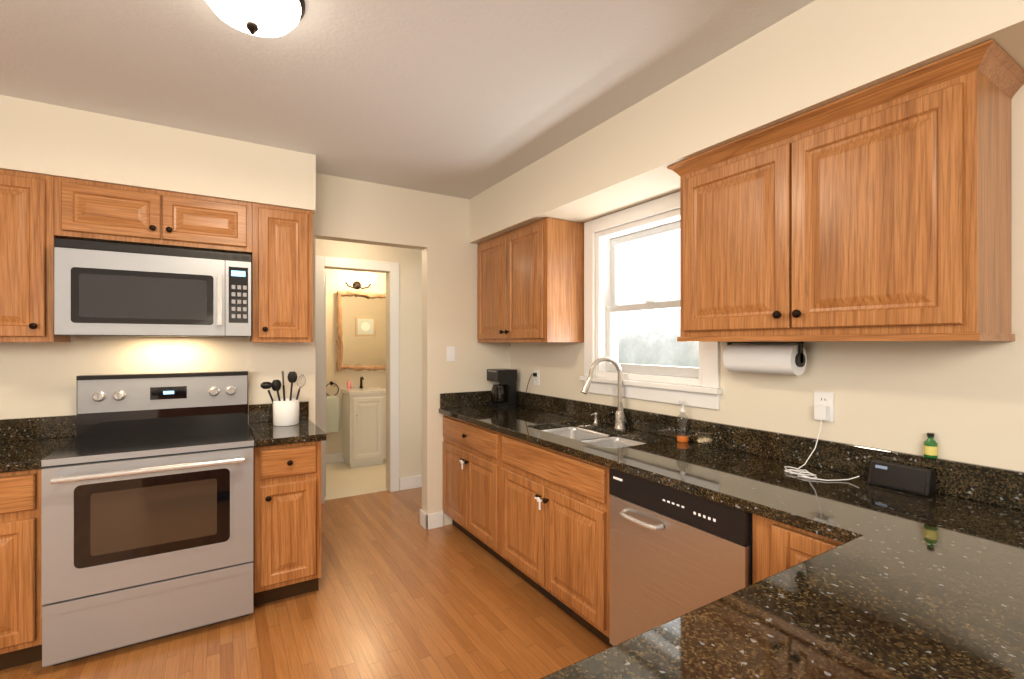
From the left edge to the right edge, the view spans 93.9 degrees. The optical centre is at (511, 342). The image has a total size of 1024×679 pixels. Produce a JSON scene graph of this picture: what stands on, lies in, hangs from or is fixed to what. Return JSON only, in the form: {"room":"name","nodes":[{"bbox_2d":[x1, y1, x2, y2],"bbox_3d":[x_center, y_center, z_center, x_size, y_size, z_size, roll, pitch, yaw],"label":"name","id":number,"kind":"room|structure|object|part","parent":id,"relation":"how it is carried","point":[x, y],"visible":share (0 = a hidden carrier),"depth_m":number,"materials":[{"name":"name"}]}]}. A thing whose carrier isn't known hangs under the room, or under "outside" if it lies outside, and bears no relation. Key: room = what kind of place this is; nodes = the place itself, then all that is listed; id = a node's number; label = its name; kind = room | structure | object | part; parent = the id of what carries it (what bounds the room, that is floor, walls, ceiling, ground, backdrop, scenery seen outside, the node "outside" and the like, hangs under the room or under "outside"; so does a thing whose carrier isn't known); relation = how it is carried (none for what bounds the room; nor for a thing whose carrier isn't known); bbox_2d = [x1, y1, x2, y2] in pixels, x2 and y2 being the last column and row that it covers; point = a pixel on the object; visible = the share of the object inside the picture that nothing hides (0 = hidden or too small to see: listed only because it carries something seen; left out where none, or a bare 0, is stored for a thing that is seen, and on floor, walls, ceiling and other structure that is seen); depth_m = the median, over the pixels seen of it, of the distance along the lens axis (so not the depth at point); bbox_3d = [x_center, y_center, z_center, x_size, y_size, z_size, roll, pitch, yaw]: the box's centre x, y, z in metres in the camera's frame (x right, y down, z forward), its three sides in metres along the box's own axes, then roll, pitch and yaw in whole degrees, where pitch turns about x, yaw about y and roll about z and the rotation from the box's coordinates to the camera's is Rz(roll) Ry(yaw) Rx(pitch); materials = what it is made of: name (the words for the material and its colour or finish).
{"room":"kitchen","nodes":[
{"label":"kitchen","id":0,"kind":"room"},
{"bbox_2d":[0,95,315,212],"bbox_3d":[-2.524,-0.981,2.311,2.900,0.338,0.325,0,0,-31],"label":"wall","id":1,"kind":"structure","parent":0,"point":[40,138],"depth_m":2.50,"materials":[{"name":"beige paint"}]},
{"bbox_2d":[0,173,508,525],"bbox_3d":[-1.880,0.135,2.965,4.680,2.570,0.120,0,0,-31],"label":"wall","id":2,"kind":"structure","parent":0,"point":[37,379],"depth_m":3.36,"materials":[{"name":"beige paint"}]},
{"bbox_2d":[0,169,69,341],"bbox_3d":[-2.660,-0.407,2.208,0.860,0.805,0.354,0,0,-31],"label":"upper cabinet","id":3,"kind":"object","parent":2,"relation":"attached to","point":[27,236],"visible":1,"depth_m":2.27,"materials":[{"name":"brown wood"}]},
{"bbox_2d":[54,176,251,254],"bbox_3d":[-1.930,-0.667,2.653,0.846,0.285,0.354,0,0,-31],"label":"upper cabinet","id":4,"kind":"object","parent":2,"relation":"attached to","point":[84,210],"visible":1,"depth_m":2.51,"materials":[{"name":"brown wood"}]},
{"bbox_2d":[54,238,250,336],"bbox_3d":[-1.901,-0.264,2.618,0.812,0.456,0.448,0,0,-31],"label":"microwave","id":5,"kind":"object","parent":4,"relation":"attached to","point":[104,289],"visible":1,"depth_m":2.43,"materials":[{"name":"silver metal"}]},
{"bbox_2d":[250,203,312,341],"bbox_3d":[-1.428,-0.407,2.959,0.325,0.805,0.354,0,0,-31],"label":"upper cabinet","id":6,"kind":"object","parent":2,"relation":"attached to","point":[282,278],"visible":0.98,"depth_m":2.83,"materials":[{"name":"brown wood"}]},
{"bbox_2d":[419,509,442,525],"bbox_3d":[-0.102,1.363,4.129,1.461,0.115,0.016,0,0,-31],"label":"baseboard","id":7,"kind":"structure","parent":2,"relation":"attached to","point":[430,521],"depth_m":3.67,"materials":[{"name":"white"}]},
{"bbox_2d":[447,346,454,360],"bbox_3d":[-0.476,0.085,3.746,0.072,0.116,0.008,0,0,-31],"label":"switch plate","id":8,"kind":"object","parent":2,"relation":"attached to","point":[450,353],"visible":1,"depth_m":3.74,"materials":[{"name":"white plastic"}]},
{"bbox_2d":[0,487,609,678],"bbox_3d":[-0.444,1.450,1.111,5.200,0.060,6.760,0,0,-31],"label":"floor","id":9,"kind":"structure","parent":0,"point":[450,601],"depth_m":2.40,"materials":[{"name":"brown wood"}]},
{"bbox_2d":[0,468,42,670],"bbox_3d":[-2.568,0.982,2.091,0.896,0.877,0.648,0,0,-31],"label":"base cabinet","id":10,"kind":"object","parent":9,"relation":"on","point":[20,579],"visible":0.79,"depth_m":2.04,"materials":[{"name":"brown wood"}]},
{"bbox_2d":[0,415,76,472],"bbox_3d":[-2.571,0.466,2.097,0.896,0.152,0.639,0,0,-31],"label":"countertop","id":11,"kind":"structure","parent":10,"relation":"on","point":[29,443],"depth_m":2.45,"materials":[{"name":"stone"}]},
{"bbox_2d":[41,371,253,666],"bbox_3d":[-1.807,0.797,2.481,0.798,1.245,0.722,0,0,-31],"label":"range","id":12,"kind":"object","parent":9,"relation":"on","point":[147,507],"visible":1,"depth_m":2.27,"materials":[{"name":"grey metal"}]},
{"bbox_2d":[254,441,320,605],"bbox_3d":[-1.354,0.982,2.832,0.331,0.877,0.648,0,0,-31],"label":"base cabinet","id":13,"kind":"object","parent":9,"relation":"on","point":[287,520],"visible":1,"depth_m":2.58,"materials":[{"name":"brown wood"}]},
{"bbox_2d":[249,401,325,446],"bbox_3d":[-1.349,0.466,2.843,0.351,0.152,0.639,0,0,-31],"label":"countertop","id":14,"kind":"structure","parent":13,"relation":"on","point":[265,431],"depth_m":2.79,"materials":[{"name":"stone"}]},
{"bbox_2d":[260,371,305,425],"bbox_3d":[-1.418,0.338,2.963,0.253,0.332,0.165,0,0,-31],"label":"utensil crock","id":15,"kind":"object","parent":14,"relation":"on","point":[285,411],"visible":1,"depth_m":2.92,"materials":[{"name":"white ceramic"}]},
{"bbox_2d":[443,415,511,569],"bbox_3d":[-0.072,0.982,3.470,0.660,0.877,0.899,0,0,-31],"label":"base cabinet","id":16,"kind":"object","parent":9,"relation":"on","point":[472,460],"depth_m":3.23,"materials":[{"name":"brown wood"}]},
{"bbox_2d":[501,427,646,646],"bbox_3d":[0.415,0.982,2.673,0.660,0.877,0.966,0,0,-31],"label":"base cabinet","id":17,"kind":"object","parent":9,"relation":"on","point":[555,526],"visible":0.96,"depth_m":2.42,"materials":[{"name":"brown wood"}]},
{"bbox_2d":[609,468,752,645],"bbox_3d":[0.831,0.982,1.966,0.654,0.876,0.636,0,0,-31],"label":"dishwasher","id":18,"kind":"object","parent":9,"relation":"on","point":[675,553],"visible":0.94,"depth_m":1.82,"materials":[{"name":"silver metal"}]},
{"bbox_2d":[753,514,843,583],"bbox_3d":[1.114,0.982,1.570,0.617,0.877,0.323,0,0,-31],"label":"base cabinet","id":19,"kind":"object","parent":9,"relation":"on","point":[778,547],"visible":0.15,"depth_m":1.46,"materials":[{"name":"brown wood"}]},
{"bbox_2d":[324,269,385,453],"bbox_3d":[-1.936,0.190,5.859,2.800,2.460,0.120,0,0,-31],"label":"wall","id":20,"kind":"structure","parent":0,"point":[335,282],"depth_m":5.71,"materials":[{"name":"beige paint"}]},
{"bbox_2d":[326,381,338,432],"bbox_3d":[-2.126,0.751,5.642,0.160,0.597,0.051,0,0,-31],"label":"towel ring","id":21,"kind":"object","parent":20,"relation":"attached to","point":[332,413],"visible":0.83,"depth_m":5.62,"materials":[{"name":"beige fabric"}]},
{"bbox_2d":[326,452,343,463],"bbox_3d":[-1.875,1.363,5.817,1.530,0.115,0.016,0,0,-31],"label":"baseboard","id":22,"kind":"structure","parent":20,"relation":"attached to","point":[331,457],"depth_m":5.67,"materials":[{"name":"white"}]},
{"bbox_2d":[339,273,376,288],"bbox_3d":[-1.848,-0.738,5.753,0.440,0.174,0.151,0,0,-31],"label":"sconce","id":23,"kind":"object","parent":20,"relation":"attached to","point":[346,277],"visible":1,"depth_m":5.77,"materials":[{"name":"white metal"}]},
{"bbox_2d":[336,290,385,371],"bbox_3d":[-1.766,-0.142,5.836,0.740,0.981,0.095,0,0,-31],"label":"bathroom mirror","id":24,"kind":"object","parent":20,"relation":"attached to","point":[358,353],"visible":0.77,"depth_m":5.82,"materials":[{"name":"white mirror"}]},
{"bbox_2d":[324,459,386,500],"bbox_3d":[-2.120,1.450,5.009,4.000,0.060,1.640,0,0,-31],"label":"floor","id":25,"kind":"structure","parent":0,"point":[343,479],"depth_m":4.97,"materials":[{"name":"beige tile"}]},
{"bbox_2d":[341,387,385,467],"bbox_3d":[-1.746,0.983,5.653,0.434,0.875,0.429,0,0,-31],"label":"bathroom vanity","id":26,"kind":"object","parent":25,"relation":"on","point":[363,426],"visible":0.94,"depth_m":5.50,"materials":[{"name":"white wood"}]},
{"bbox_2d":[347,380,350,388],"bbox_3d":[-1.940,0.491,5.693,0.048,0.105,0.048,0,0,-31],"label":"soap","id":27,"kind":"object","parent":26,"relation":"on","point":[348,384],"visible":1,"depth_m":5.67,"materials":[{"name":"pink plastic"}]},
{"bbox_2d":[315,239,421,491],"bbox_3d":[-1.693,0.190,4.309,4.000,2.460,0.120,0,0,-31],"label":"wall","id":28,"kind":"structure","parent":0,"point":[408,260],"depth_m":4.65,"materials":[{"name":"beige paint"}]},
{"bbox_2d":[324,272,325,496],"bbox_3d":[-1.833,0.379,4.651,0.128,2.058,0.590,0,0,-31],"label":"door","id":29,"kind":"structure","parent":28,"relation":"in","point":[325,382],"depth_m":4.38,"materials":[{"name":"white"}]},
{"bbox_2d":[315,255,398,503],"bbox_3d":[-1.445,0.325,4.450,0.770,2.190,0.138,0,0,-31],"label":"door frame","id":30,"kind":"structure","parent":28,"relation":"attached to","point":[321,262],"depth_m":4.46,"materials":[{"name":"white"}]},
{"bbox_2d":[399,475,421,490],"bbox_3d":[-0.518,1.363,4.946,1.320,0.115,0.016,0,0,-31],"label":"baseboard","id":31,"kind":"structure","parent":28,"relation":"attached to","point":[406,483],"depth_m":4.65,"materials":[{"name":"white"}]},
{"bbox_2d":[0,0,814,198],"bbox_3d":[-0.408,-1.190,0.553,4.680,0.080,5.770,0,0,-31],"label":"ceiling","id":32,"kind":"structure","parent":0,"point":[467,99],"depth_m":2.01,"materials":[{"name":"white paint"}]},
{"bbox_2d":[205,0,304,37],"bbox_3d":[-0.851,-1.081,1.566,0.320,0.138,0.320,0,0,-31],"label":"dome ceiling light","id":33,"kind":"object","parent":32,"relation":"attached to","point":[269,18],"visible":1,"depth_m":1.55,"materials":[{"name":"white glass"}]},
{"bbox_2d":[509,233,617,402],"bbox_3d":[0.345,0.135,3.620,0.200,2.570,1.080,0,0,-31],"label":"wall","id":34,"kind":"structure","parent":0,"point":[559,366],"depth_m":3.50,"materials":[{"name":"beige paint"}]},
{"bbox_2d":[477,217,583,341],"bbox_3d":[0.081,-0.402,3.513,0.354,0.793,0.963,0,0,-31],"label":"upper cabinet","id":35,"kind":"object","parent":34,"relation":"attached to","point":[530,282],"depth_m":3.18,"materials":[{"name":"brown wood"}]},
{"bbox_2d":[533,370,538,384],"bbox_3d":[0.179,0.265,3.671,0.028,0.116,0.072,0,0,-31],"label":"outlet","id":36,"kind":"object","parent":34,"relation":"attached to","point":[536,377],"visible":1,"depth_m":3.66,"materials":[{"name":"white plastic"}]},
{"bbox_2d":[596,208,678,232],"bbox_3d":[0.840,-0.932,2.809,0.200,0.435,0.820,0,0,-31],"label":"window frame","id":37,"kind":"structure","parent":34,"relation":"in","point":[640,219],"depth_m":2.77,"materials":[{"name":"beige paint"}]},
{"bbox_2d":[595,377,703,420],"bbox_3d":[0.840,0.820,2.809,0.200,1.200,0.820,0,0,-31],"label":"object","id":38,"kind":"structure","parent":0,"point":[692,412],"depth_m":2.69,"materials":[{"name":"beige paint"}]},
{"bbox_2d":[469,0,1023,243],"bbox_3d":[1.290,-0.976,1.520,0.375,0.348,5.650,0,0,-31],"label":"soffit","id":39,"kind":"structure","parent":0,"point":[813,55],"depth_m":1.83,"materials":[{"name":"beige paint"}]},
{"bbox_2d":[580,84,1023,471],"bbox_3d":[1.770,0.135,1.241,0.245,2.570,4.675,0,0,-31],"label":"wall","id":40,"kind":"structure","parent":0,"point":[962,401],"depth_m":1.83,"materials":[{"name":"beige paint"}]},
{"bbox_3d":[0.818,-0.247,2.796,0.150,0.934,0.819,0,0,-31],"label":"window frame sash","id":41,"kind":"part","parent":40,"relation":"part of","materials":[{"name":"white wood"}]},
{"bbox_2d":[814,391,833,421],"bbox_3d":[1.245,0.255,1.920,0.034,0.116,0.072,0,0,-31],"label":"outlet","id":42,"kind":"object","parent":40,"relation":"attached to","point":[823,406],"visible":1,"depth_m":1.91,"materials":[{"name":"white plastic"}]},
{"bbox_2d":[667,39,1023,341],"bbox_3d":[1.126,-0.403,1.802,0.354,0.794,1.072,0,0,-31],"label":"upper cabinet","id":43,"kind":"object","parent":40,"relation":"attached to","point":[882,211],"visible":1,"depth_m":1.52,"materials":[{"name":"brown wood"}]},
{"bbox_2d":[723,342,806,374],"bbox_3d":[1.070,0.063,2.038,0.124,0.134,0.319,0,0,-31],"label":"paper towel holder","id":44,"kind":"object","parent":43,"relation":"attached to","point":[785,358],"visible":1,"depth_m":1.98,"materials":[{"name":"white paper"}]},
{"label":"outside","id":45,"kind":"structure","parent":0,"visible":0},
{"bbox_2d":[618,230,698,366],"bbox_3d":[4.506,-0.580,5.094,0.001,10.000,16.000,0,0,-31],"label":"window","id":46,"kind":"structure","parent":45,"point":[641,297],"depth_m":8.42,"materials":[{"name":"clear glass"}]},
{"bbox_3d":[0.554,0.982,0.557,2.627,0.877,0.814,0,0,-31],"label":"base cabinet","id":47,"kind":"object","parent":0,"visible":0},
{"bbox_2d":[439,405,1023,678],"bbox_3d":[-0.200,0.523,1.746,2.679,0.037,3.709,0,0,-31],"label":"countertop","id":48,"kind":"structure","parent":47,"relation":"on","point":[898,584],"depth_m":1.00,"materials":[{"name":"stone"}]},
{"bbox_2d":[487,369,516,407],"bbox_3d":[-0.088,0.358,3.841,0.195,0.292,0.182,0,0,-31],"label":"coffee maker","id":49,"kind":"object","parent":48,"relation":"on","point":[503,392],"visible":1,"depth_m":3.79,"materials":[{"name":"black plastic"}]},
{"bbox_2d":[542,427,645,447],"bbox_3d":[0.434,0.634,2.696,0.404,0.181,0.770,0,0,-31],"label":"double-bowl sink","id":50,"kind":"object","parent":48,"relation":"in","point":[593,437],"depth_m":2.88,"materials":[{"name":"silver metal"}]},
{"bbox_2d":[591,412,598,423],"bbox_3d":[0.515,0.470,2.992,0.060,0.068,0.034,0,0,-31],"label":"soap dispenser","id":51,"kind":"object","parent":48,"relation":"on","point":[595,414],"visible":1,"depth_m":2.99,"materials":[{"name":"silver metal"}]},
{"bbox_2d":[581,357,625,429],"bbox_3d":[0.544,0.292,2.783,0.264,0.423,0.159,0,0,-31],"label":"pull-down faucet","id":52,"kind":"object","parent":48,"relation":"on","point":[620,419],"visible":0.98,"depth_m":2.79,"materials":[{"name":"silver metal"}]},
{"bbox_2d":[677,401,688,441],"bbox_3d":[0.871,0.401,2.448,0.070,0.207,0.060,0,0,-31],"label":"soap bottle","id":53,"kind":"object","parent":48,"relation":"on","point":[683,437],"visible":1,"depth_m":2.44,"materials":[{"name":"orange"}]},
{"bbox_2d":[440,390,1023,510],"bbox_3d":[0.675,0.447,2.280,0.629,0.114,3.709,0,0,-31],"label":"backsplash","id":54,"kind":"structure","parent":48,"relation":"on","point":[991,485],"depth_m":2.01,"materials":[{"name":"stone"}]},
{"bbox_2d":[923,433,937,457],"bbox_3d":[1.422,0.347,1.625,0.036,0.082,0.037,0,0,-31],"label":"bottle","id":55,"kind":"object","parent":54,"relation":"on","point":[930,447],"visible":1,"depth_m":1.61,"materials":[{"name":"green glass"}]},
{"bbox_2d":[784,420,858,480],"bbox_3d":[1.176,0.406,1.827,0.205,0.195,0.247,0,0,-31],"label":"cable","id":56,"kind":"object","parent":48,"relation":"on","point":[802,471],"visible":0.98,"depth_m":1.84,"materials":[{"name":"white plastic"}]},
{"bbox_2d":[867,459,935,495],"bbox_3d":[1.348,0.462,1.660,0.077,0.085,0.176,0,0,-31],"label":"speaker","id":57,"kind":"object","parent":48,"relation":"on","point":[909,478],"visible":1,"depth_m":1.63,"materials":[{"name":"black plastic"}]}
]}

